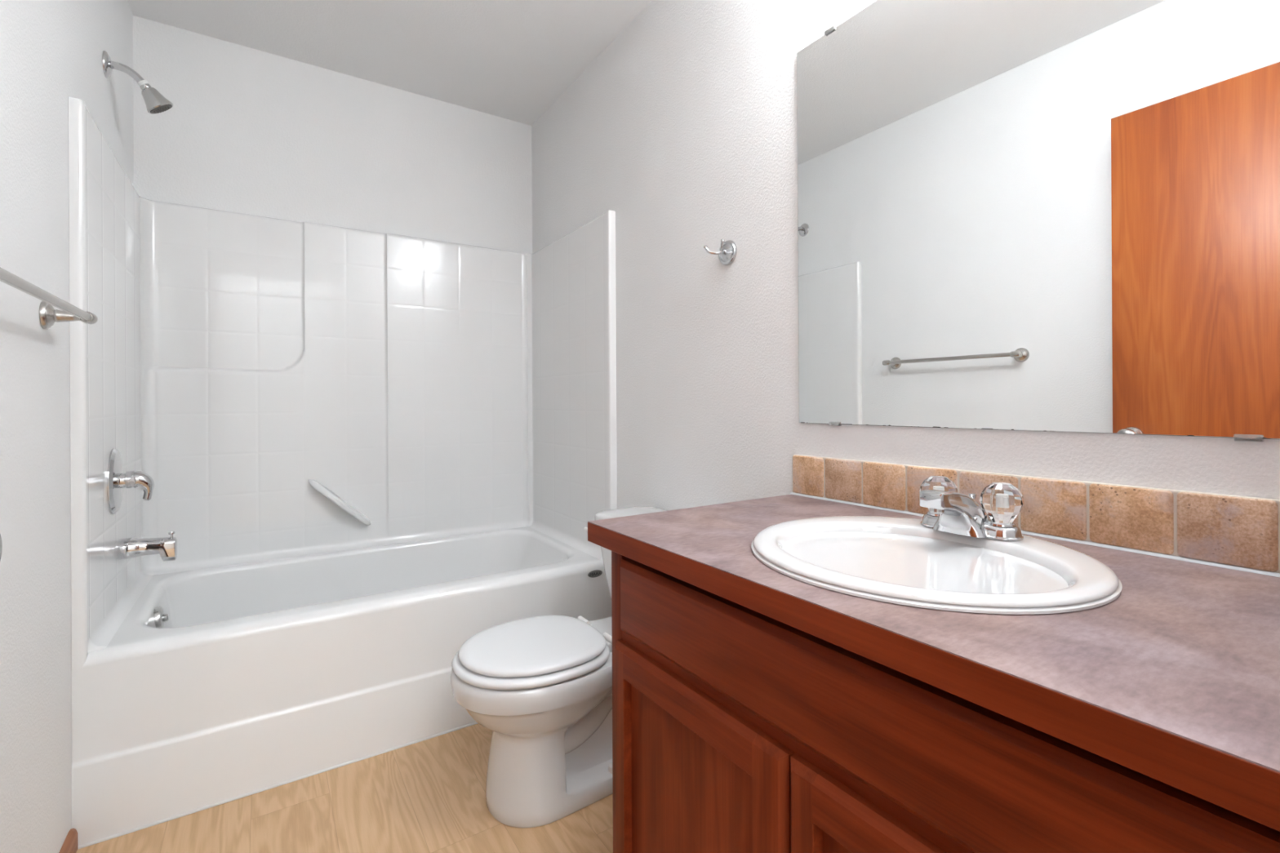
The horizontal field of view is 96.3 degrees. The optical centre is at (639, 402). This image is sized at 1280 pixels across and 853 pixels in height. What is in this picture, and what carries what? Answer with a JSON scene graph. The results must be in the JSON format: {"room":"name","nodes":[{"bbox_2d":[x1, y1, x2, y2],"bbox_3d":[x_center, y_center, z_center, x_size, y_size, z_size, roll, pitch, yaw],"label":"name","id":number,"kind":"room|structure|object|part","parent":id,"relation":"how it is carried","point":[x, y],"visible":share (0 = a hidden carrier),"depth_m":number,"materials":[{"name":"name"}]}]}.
{"room":"bathroom","nodes":[
{"label":"bathroom","id":0,"kind":"room"},
{"bbox_2d":[0,0,133,852],"bbox_3d":[-1.128,-0.163,0.912,0.120,2.420,2.822,0,0,-33],"label":"wall","id":1,"kind":"structure","parent":0,"point":[51,51],"depth_m":1.16,"materials":[{"name":"paint"}]},
{"bbox_2d":[0,534,2,560],"bbox_3d":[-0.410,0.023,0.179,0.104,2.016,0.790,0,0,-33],"label":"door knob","id":2,"kind":"structure","parent":1,"relation":"in","point":[1,543],"depth_m":0.50,"materials":[{"name":"silver wood"}]},
{"bbox_2d":[0,266,97,328],"bbox_3d":[-1.048,-0.182,0.973,0.080,0.058,0.618,0,0,-33],"label":"towel bar","id":3,"kind":"object","parent":1,"relation":"attached to","point":[48,315],"visible":1,"depth_m":1.10,"materials":[{"name":"silver metal"}]},
{"bbox_2d":[58,828,77,852],"bbox_3d":[-0.810,1.016,0.558,0.011,0.058,1.888,0,0,-33],"label":"baseboard","id":4,"kind":"structure","parent":1,"relation":"attached to","point":[69,845],"depth_m":1.31,"materials":[{"name":"brown wood"}]},
{"bbox_2d":[102,50,173,113],"bbox_3d":[-1.492,-0.945,1.708,0.156,0.146,0.072,0,0,-38],"label":"showerhead","id":5,"kind":"object","parent":1,"relation":"attached to","point":[155,102],"visible":1,"depth_m":1.70,"materials":[{"name":"silver metal"}]},
{"bbox_3d":[-1.513,-0.970,1.686,0.088,0.050,0.021,0,0,-33],"label":"arm","id":6,"kind":"part","parent":5,"relation":"part of","materials":[{"name":"silver metal"}]},
{"bbox_2d":[133,15,532,253],"bbox_3d":[-1.192,-0.163,2.486,1.500,2.420,0.120,0,0,-33],"label":"wall","id":7,"kind":"structure","parent":0,"point":[246,130],"depth_m":2.34,"materials":[{"name":"paint"}]},
{"bbox_2d":[75,723,613,852],"bbox_3d":[0.028,1.066,0.638,3.300,0.050,4.542,0,0,-33],"label":"floor","id":8,"kind":"structure","parent":0,"point":[428,796],"depth_m":1.44,"materials":[{"name":"brown wood"}]},
{"bbox_2d":[68,96,617,848],"bbox_3d":[-0.931,0.163,2.092,1.499,1.771,0.822,0,0,-33],"label":"shower","id":9,"kind":"object","parent":8,"relation":"on","point":[367,455],"visible":0.99,"depth_m":2.12,"materials":[{"name":"white plastic"}]},
{"bbox_2d":[106,448,154,514],"bbox_3d":[-1.441,0.220,1.630,0.088,0.184,0.144,0,0,-33],"label":"shower valve","id":10,"kind":"object","parent":9,"relation":"attached to","point":[117,480],"visible":1,"depth_m":1.60,"materials":[{"name":"silver metal"}]},
{"bbox_3d":[-1.428,0.237,1.638,0.060,0.087,0.049,0,0,-33],"label":"lever handle","id":11,"kind":"part","parent":10,"relation":"part of","materials":[{"name":"silver metal"}]},
{"bbox_2d":[115,531,177,561],"bbox_3d":[-1.451,0.430,1.688,0.133,0.086,0.059,0,0,-33],"label":"tub spout","id":12,"kind":"object","parent":9,"relation":"attached to","point":[134,547],"visible":1,"depth_m":1.67,"materials":[{"name":"silver metal"}]},
{"bbox_3d":[-1.405,0.396,1.719,0.016,0.020,0.016,0,0,-33],"label":"diverter knob","id":13,"kind":"part","parent":12,"relation":"part of","materials":[{"name":"silver metal"}]},
{"bbox_3d":[-1.441,0.651,1.726,0.033,0.073,0.072,0,0,-33],"label":"overflow plate","id":14,"kind":"part","parent":9,"relation":"part of","materials":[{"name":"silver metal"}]},
{"bbox_2d":[73,526,604,670],"bbox_3d":[-0.928,0.783,2.092,1.498,0.371,0.802,0,0,-33],"label":"tub","id":15,"kind":"object","parent":9,"relation":"in","point":[411,602],"depth_m":1.93,"materials":[{"name":"white plastic"}]},
{"bbox_2d":[450,506,668,827],"bbox_3d":[-0.161,0.696,1.614,0.725,0.691,0.450,0,0,-33],"label":"toilet","id":16,"kind":"object","parent":8,"relation":"on","point":[542,685],"visible":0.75,"depth_m":1.43,"materials":[{"name":"white ceramic"}]},
{"bbox_3d":[-0.291,0.663,1.520,0.398,0.021,0.366,0,0,-33],"label":"seat","id":17,"kind":"part","parent":16,"relation":"part of","materials":[{"name":"white plastic"}]},
{"bbox_3d":[-0.288,0.639,1.522,0.374,0.022,0.340,0,0,-33],"label":"lid","id":18,"kind":"part","parent":16,"relation":"part of","materials":[{"name":"white plastic"}]},
{"bbox_3d":[0.053,0.530,1.746,0.213,0.288,0.416,0,0,-33],"label":"tank","id":19,"kind":"part","parent":16,"relation":"part of","materials":[{"name":"white ceramic"}]},
{"bbox_3d":[0.048,0.367,1.744,0.230,0.036,0.436,0,0,-33],"label":"tank lid","id":20,"kind":"part","parent":16,"relation":"part of","materials":[{"name":"white ceramic"}]},
{"bbox_2d":[611,551,1279,852],"bbox_3d":[0.441,0.653,0.847,0.575,0.771,0.987,0,0,-33],"label":"vanity cabinet","id":21,"kind":"object","parent":8,"relation":"on","point":[736,728],"visible":0.71,"depth_m":0.68,"materials":[{"name":"brown wood"}]},
{"bbox_3d":[0.075,0.693,0.912,0.004,0.393,0.334,0,0,-33],"label":"panel","id":22,"kind":"part","parent":21,"relation":"part of","materials":[{"name":"brown wood"}]},
{"bbox_3d":[0.073,0.691,0.901,0.020,0.490,0.422,0,0,-33],"label":"door","id":23,"kind":"part","parent":21,"relation":"part of","materials":[{"name":"brown wood"}]},
{"bbox_3d":[0.214,0.427,0.720,0.019,0.055,0.872,0,0,-33],"label":"rail","id":24,"kind":"part","parent":21,"relation":"part of","materials":[{"name":"brown wood"}]},
{"bbox_3d":[0.314,0.692,0.549,0.004,0.393,0.345,0,0,-33],"label":"panel","id":25,"kind":"part","parent":21,"relation":"part of","materials":[{"name":"brown wood"}]},
{"bbox_3d":[0.307,0.690,0.545,0.020,0.490,0.422,0,0,-33],"label":"door","id":26,"kind":"part","parent":21,"relation":"part of","materials":[{"name":"brown wood"}]},
{"bbox_2d":[587,494,1279,831],"bbox_3d":[0.424,0.248,0.855,0.591,0.038,1.022,0,0,-33],"label":"countertop","id":27,"kind":"structure","parent":21,"relation":"on","point":[1174,681],"depth_m":0.55,"materials":[{"name":"laminate"}]},
{"bbox_2d":[751,515,1122,614],"bbox_3d":[0.407,0.284,0.856,0.465,0.142,0.481,0,0,-33],"label":"sink","id":28,"kind":"object","parent":27,"relation":"in","point":[902,561],"visible":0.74,"depth_m":0.79,"materials":[{"name":"white ceramic"}]},
{"bbox_2d":[919,475,1024,541],"bbox_3d":[0.510,0.170,0.927,0.145,0.084,0.162,0,0,-33],"label":"faucet","id":29,"kind":"object","parent":28,"relation":"on","point":[950,511],"visible":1,"depth_m":0.90,"materials":[{"name":"silver metal"}]},
{"bbox_3d":[0.518,0.158,0.993,0.060,0.060,0.060,0,0,-33],"label":"clear knob","id":30,"kind":"part","parent":29,"relation":"part of","materials":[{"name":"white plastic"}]},
{"bbox_3d":[0.556,0.174,0.957,0.012,0.044,0.012,0,0,-33],"label":"lift rod","id":31,"kind":"part","parent":29,"relation":"part of","materials":[{"name":"silver metal"}]},
{"bbox_3d":[0.573,0.158,0.908,0.060,0.060,0.060,0,0,-33],"label":"clear knob","id":32,"kind":"part","parent":29,"relation":"part of","materials":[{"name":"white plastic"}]},
{"bbox_2d":[128,0,652,125],"bbox_3d":[0.015,-1.404,0.638,3.300,0.050,4.542,0,0,-33],"label":"ceiling","id":33,"kind":"structure","parent":0,"point":[510,60],"depth_m":2.15,"materials":[{"name":"paint"}]},
{"bbox_2d":[531,0,1279,510],"bbox_3d":[0.227,-0.170,1.801,0.120,2.420,2.822,0,0,-33],"label":"wall","id":34,"kind":"structure","parent":0,"point":[684,127],"depth_m":1.69,"materials":[{"name":"paint"}]},
{"bbox_2d":[703,239,737,266],"bbox_3d":[0.229,-0.430,1.630,0.060,0.072,0.086,0,0,-33],"label":"robe hook","id":35,"kind":"object","parent":34,"relation":"attached to","point":[727,251],"visible":1,"depth_m":1.63,"materials":[{"name":"silver metal"}]},
{"bbox_3d":[0.248,-0.430,1.643,0.014,0.072,0.072,0,0,-33],"label":"plate","id":36,"kind":"part","parent":35,"relation":"part of","materials":[{"name":"silver metal"}]},
{"bbox_2d":[789,454,1279,577],"bbox_3d":[0.662,0.178,1.015,0.016,0.099,1.023,0,0,-33],"label":"backsplash","id":37,"kind":"structure","parent":34,"relation":"attached to","point":[1234,532],"depth_m":0.90,"materials":[{"name":"tile"}]},
{"bbox_2d":[796,0,1279,441],"bbox_3d":[0.666,-0.412,1.010,0.010,0.930,0.995,0,0,-33],"label":"mirror","id":38,"kind":"object","parent":34,"relation":"attached to","point":[1048,215],"visible":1,"depth_m":0.97,"materials":[{"name":"grey mirror"}]}
]}

